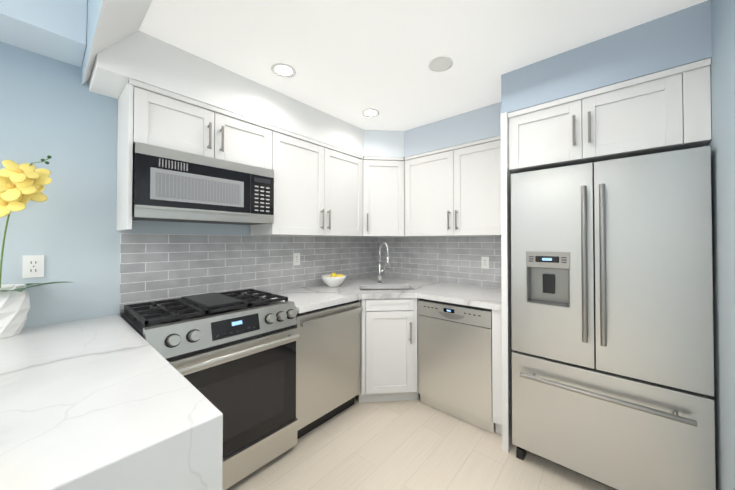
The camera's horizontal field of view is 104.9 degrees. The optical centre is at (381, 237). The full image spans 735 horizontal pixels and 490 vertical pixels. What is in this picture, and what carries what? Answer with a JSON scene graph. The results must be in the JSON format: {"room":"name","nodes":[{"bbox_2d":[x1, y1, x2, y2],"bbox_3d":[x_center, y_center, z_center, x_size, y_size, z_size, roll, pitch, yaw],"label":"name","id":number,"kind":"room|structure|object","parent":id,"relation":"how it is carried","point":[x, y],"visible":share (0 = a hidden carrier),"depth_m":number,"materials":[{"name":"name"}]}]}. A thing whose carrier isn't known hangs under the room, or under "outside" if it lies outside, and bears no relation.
{"room":"kitchen","nodes":[
{"label":"kitchen","id":0,"kind":"room"},
{"bbox_2d":[0,0,86,66],"bbox_3d":[-2.647,-1.120,0.105,0.280,0.355,3.498,-1,-1,40],"label":"wall","id":1,"kind":"structure","parent":0,"point":[55,29],"depth_m":1.31,"materials":[{"name":"blue paint"}]},
{"bbox_2d":[81,0,152,84],"bbox_3d":[-0.589,-1.194,0.790,2.574,0.710,0.180,-1,-1,40],"label":"beam","id":2,"kind":"structure","parent":0,"point":[110,23],"depth_m":1.25,"materials":[{"name":"white paint"}]},
{"bbox_2d":[0,42,367,327],"bbox_3d":[-2.002,-0.094,1.183,0.120,2.900,6.240,-1,-1,40],"label":"wall","id":3,"kind":"structure","parent":0,"point":[61,115],"depth_m":1.49,"materials":[{"name":"blue paint"}]},
{"bbox_2d":[22,255,43,277],"bbox_3d":[-1.732,0.145,1.404,0.009,0.110,0.068,-1,-1,40],"label":"outlet","id":4,"kind":"object","parent":3,"relation":"attached to","point":[32,266],"visible":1,"depth_m":1.40,"materials":[{"name":"white plastic"}]},
{"bbox_2d":[116,78,272,230],"bbox_3d":[-1.151,-0.419,1.827,0.366,0.767,0.780,-1,-1,40],"label":"upper cabinet","id":5,"kind":"object","parent":3,"relation":"attached to","point":[151,115],"visible":0.77,"depth_m":1.61,"materials":[{"name":"white wood"}]},
{"bbox_2d":[132,142,273,224],"bbox_3d":[-1.142,-0.289,1.831,0.372,0.383,0.756,-1,-1,40],"label":"microwave","id":6,"kind":"object","parent":5,"relation":"in","point":[170,185],"visible":1,"depth_m":1.65,"materials":[{"name":"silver metal"}]},
{"bbox_2d":[120,233,377,313],"bbox_3d":[-0.782,0.223,2.548,0.008,0.471,2.335,-1,-1,40],"label":"backsplash","id":7,"kind":"structure","parent":3,"relation":"attached to","point":[156,267],"depth_m":2.11,"materials":[{"name":"tile"}]},
{"bbox_2d":[293,253,299,265],"bbox_3d":[-0.768,0.199,2.552,0.009,0.110,0.068,-1,-1,40],"label":"outlet","id":8,"kind":"object","parent":7,"relation":"attached to","point":[296,258],"visible":1,"depth_m":2.55,"materials":[{"name":"white plastic"}]},
{"bbox_2d":[251,126,362,236],"bbox_3d":[-0.599,-0.404,2.492,0.366,0.781,0.945,-1,-1,40],"label":"upper cabinet","id":9,"kind":"object","parent":3,"relation":"attached to","point":[318,188],"visible":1,"depth_m":2.32,"materials":[{"name":"white wood"}]},
{"bbox_2d":[345,156,413,236],"bbox_3d":[0.001,-0.397,3.014,0.622,0.781,0.622,-1,-1,40],"label":"upper cabinet","id":10,"kind":"object","parent":3,"relation":"attached to","point":[383,196],"visible":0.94,"depth_m":2.79,"materials":[{"name":"white wood"}]},
{"bbox_2d":[89,31,363,155],"bbox_3d":[-0.896,-0.931,2.162,0.345,0.261,1.844,-1,-1,40],"label":"soffit","id":11,"kind":"structure","parent":0,"point":[142,57],"depth_m":1.71,"materials":[{"name":"white paint"}]},
{"bbox_2d":[226,393,614,489],"bbox_3d":[-0.966,1.405,0.303,2.814,0.120,6.240,-1,-1,40],"label":"floor","id":12,"kind":"structure","parent":0,"point":[402,445],"depth_m":1.72,"materials":[{"name":"beige wood"}]},
{"bbox_2d":[121,289,298,489],"bbox_3d":[-1.009,0.871,1.705,0.714,0.984,0.756,-1,-1,40],"label":"range","id":13,"kind":"object","parent":12,"relation":"on","point":[232,356],"visible":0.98,"depth_m":1.56,"materials":[{"name":"silver metal"}]},
{"bbox_2d":[295,300,361,438],"bbox_3d":[-0.574,0.935,2.228,0.666,0.868,0.594,-1,-1,40],"label":"dishwasher","id":14,"kind":"object","parent":12,"relation":"on","point":[329,362],"visible":0.67,"depth_m":2.02,"materials":[{"name":"silver metal"}]},
{"bbox_2d":[359,298,418,402],"bbox_3d":[0.024,0.939,2.752,0.967,0.874,0.967,-1,-1,40],"label":"base cabinet","id":15,"kind":"object","parent":12,"relation":"on","point":[389,349],"visible":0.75,"depth_m":2.29,"materials":[{"name":"white wood"}]},
{"bbox_2d":[262,276,501,312],"bbox_3d":[0.096,0.475,2.305,1.660,0.040,1.560,-1,-1,40],"label":"countertop","id":16,"kind":"structure","parent":15,"relation":"on","point":[310,298],"depth_m":2.29,"materials":[{"name":"stone"}]},
{"bbox_2d":[321,273,345,286],"bbox_3d":[-0.448,0.395,2.642,0.236,0.129,0.236,-1,-1,40],"label":"bowl","id":17,"kind":"object","parent":16,"relation":"on","point":[333,280],"visible":1,"depth_m":2.58,"materials":[{"name":"white ceramic"}]},
{"bbox_2d":[377,242,389,283],"bbox_3d":[0.031,0.253,2.779,0.204,0.416,0.147,-1,-1,40],"label":"faucet","id":18,"kind":"object","parent":16,"relation":"on","point":[386,264],"visible":1,"depth_m":2.81,"materials":[{"name":"silver metal"}]},
{"bbox_2d":[360,289,409,306],"bbox_3d":[0.040,0.606,2.588,0.544,0.210,0.354,0,-1,-5],"label":"sink","id":19,"kind":"object","parent":16,"relation":"in","point":[380,289],"visible":0.02,"depth_m":2.73,"materials":[{"name":"silver metal"}]},
{"bbox_2d":[418,298,493,433],"bbox_3d":[0.723,0.938,2.366,0.594,0.866,0.618,-1,-1,40],"label":"dishwasher","id":20,"kind":"object","parent":12,"relation":"on","point":[454,360],"visible":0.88,"depth_m":2.11,"materials":[{"name":"silver metal"}]},
{"bbox_2d":[492,112,513,452],"bbox_3d":[0.985,0.285,2.117,0.128,2.167,0.731,-1,-1,40],"label":"panel","id":21,"kind":"object","parent":12,"relation":"on","point":[502,350],"visible":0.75,"depth_m":1.82,"materials":[{"name":"white wood"}]},
{"bbox_2d":[511,146,715,489],"bbox_3d":[1.335,0.479,1.742,0.822,1.769,0.806,-1,-1,40],"label":"fridge","id":22,"kind":"object","parent":12,"relation":"on","point":[612,325],"visible":1,"depth_m":1.42,"materials":[{"name":"silver metal"}]},
{"bbox_2d":[139,0,706,130],"bbox_3d":[0.209,-1.302,1.754,2.574,0.470,2.320,-1,-1,40],"label":"ceiling","id":23,"kind":"structure","parent":0,"point":[349,61],"depth_m":1.54,"materials":[{"name":"white paint"}]},
{"bbox_2d":[271,63,295,77],"bbox_3d":[-0.624,-1.062,1.799,0.148,0.006,0.148,-1,-1,40],"label":"recessed light","id":24,"kind":"object","parent":23,"relation":"in","point":[284,70],"visible":1,"depth_m":1.80,"materials":[{"name":"white plastic"}]},
{"bbox_2d":[362,109,378,116],"bbox_3d":[-0.095,-1.055,2.396,0.148,0.006,0.148,-1,-1,40],"label":"recessed light","id":25,"kind":"object","parent":23,"relation":"in","point":[370,112],"visible":1,"depth_m":2.39,"materials":[{"name":"white plastic"}]},
{"bbox_2d":[363,130,403,157],"bbox_3d":[0.001,-0.920,3.023,0.626,0.261,0.626,-1,-1,40],"label":"wall","id":26,"kind":"structure","parent":23,"relation":"attached to","point":[381,143],"depth_m":2.78,"materials":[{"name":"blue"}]},
{"bbox_2d":[428,56,452,71],"bbox_3d":[0.363,-1.063,1.735,0.148,0.006,0.148,-1,-1,40],"label":"smoke detector","id":27,"kind":"object","parent":23,"relation":"attached to","point":[440,63],"visible":1,"depth_m":1.73,"materials":[{"name":"white plastic"}]},
{"bbox_2d":[501,0,711,112],"bbox_3d":[1.363,-0.935,1.835,0.909,0.261,0.715,-1,-1,40],"label":"soffit","id":28,"kind":"structure","parent":23,"relation":"attached to","point":[676,39],"depth_m":1.48,"materials":[{"name":"blue paint"}]},
{"bbox_2d":[404,102,500,157],"bbox_3d":[0.731,-0.925,2.599,1.039,0.261,0.345,-1,-1,40],"label":"soffit","id":29,"kind":"structure","parent":0,"point":[482,123],"depth_m":2.45,"materials":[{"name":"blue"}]},
{"bbox_2d":[706,0,734,489],"bbox_3d":[0.071,-0.116,-0.538,0.120,2.900,6.240,-1,-1,40],"label":"wall","id":30,"kind":"structure","parent":0,"point":[721,142],"depth_m":1.15,"materials":[{"name":"blue paint"}]},
{"bbox_3d":[0.989,-0.075,2.677,2.574,2.900,0.120,-1,-1,40],"label":"wall","id":31,"kind":"structure","parent":0,"visible":0},
{"bbox_2d":[378,236,500,288],"bbox_3d":[0.601,0.228,2.911,1.657,0.471,0.008,-1,-1,40],"label":"backsplash","id":32,"kind":"structure","parent":31,"relation":"attached to","point":[451,259],"depth_m":2.87,"materials":[{"name":"tile"}]},
{"bbox_2d":[481,257,488,268],"bbox_3d":[0.956,0.234,2.605,0.068,0.110,0.009,-1,-1,40],"label":"outlet","id":33,"kind":"object","parent":32,"relation":"attached to","point":[484,262],"visible":1,"depth_m":2.60,"materials":[{"name":"white plastic"}]},
{"bbox_2d":[405,135,500,236],"bbox_3d":[0.723,-0.403,2.582,1.037,0.781,0.366,-1,-1,40],"label":"upper cabinet","id":34,"kind":"object","parent":31,"relation":"attached to","point":[453,191],"visible":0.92,"depth_m":2.45,"materials":[{"name":"white wood"}]},
{"bbox_2d":[508,58,710,172],"bbox_3d":[1.369,-0.619,1.809,0.868,0.367,0.732,-1,-1,40],"label":"upper cabinet","id":35,"kind":"object","parent":31,"relation":"attached to","point":[668,110],"visible":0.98,"depth_m":1.49,"materials":[{"name":"white wood"}]},
{"bbox_3d":[-1.196,0.916,0.916,1.436,0.874,0.679,-1,-1,40],"label":"cabinet","id":36,"kind":"object","parent":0,"visible":0},
{"bbox_2d":[0,314,222,489],"bbox_3d":[-1.275,0.894,0.788,1.482,0.915,0.981,-1,-1,40],"label":"countertop","id":37,"kind":"structure","parent":36,"relation":"on","point":[115,402],"depth_m":0.69,"materials":[{"name":"stone"}]},
{"bbox_2d":[0,155,69,338],"bbox_3d":[-1.650,0.036,1.270,0.297,0.812,0.373,-1,-1,40],"label":"orchid plant","id":38,"kind":"object","parent":37,"relation":"on","point":[22,185],"visible":1,"depth_m":1.26,"materials":[{"name":"yellow plant"}]}
]}

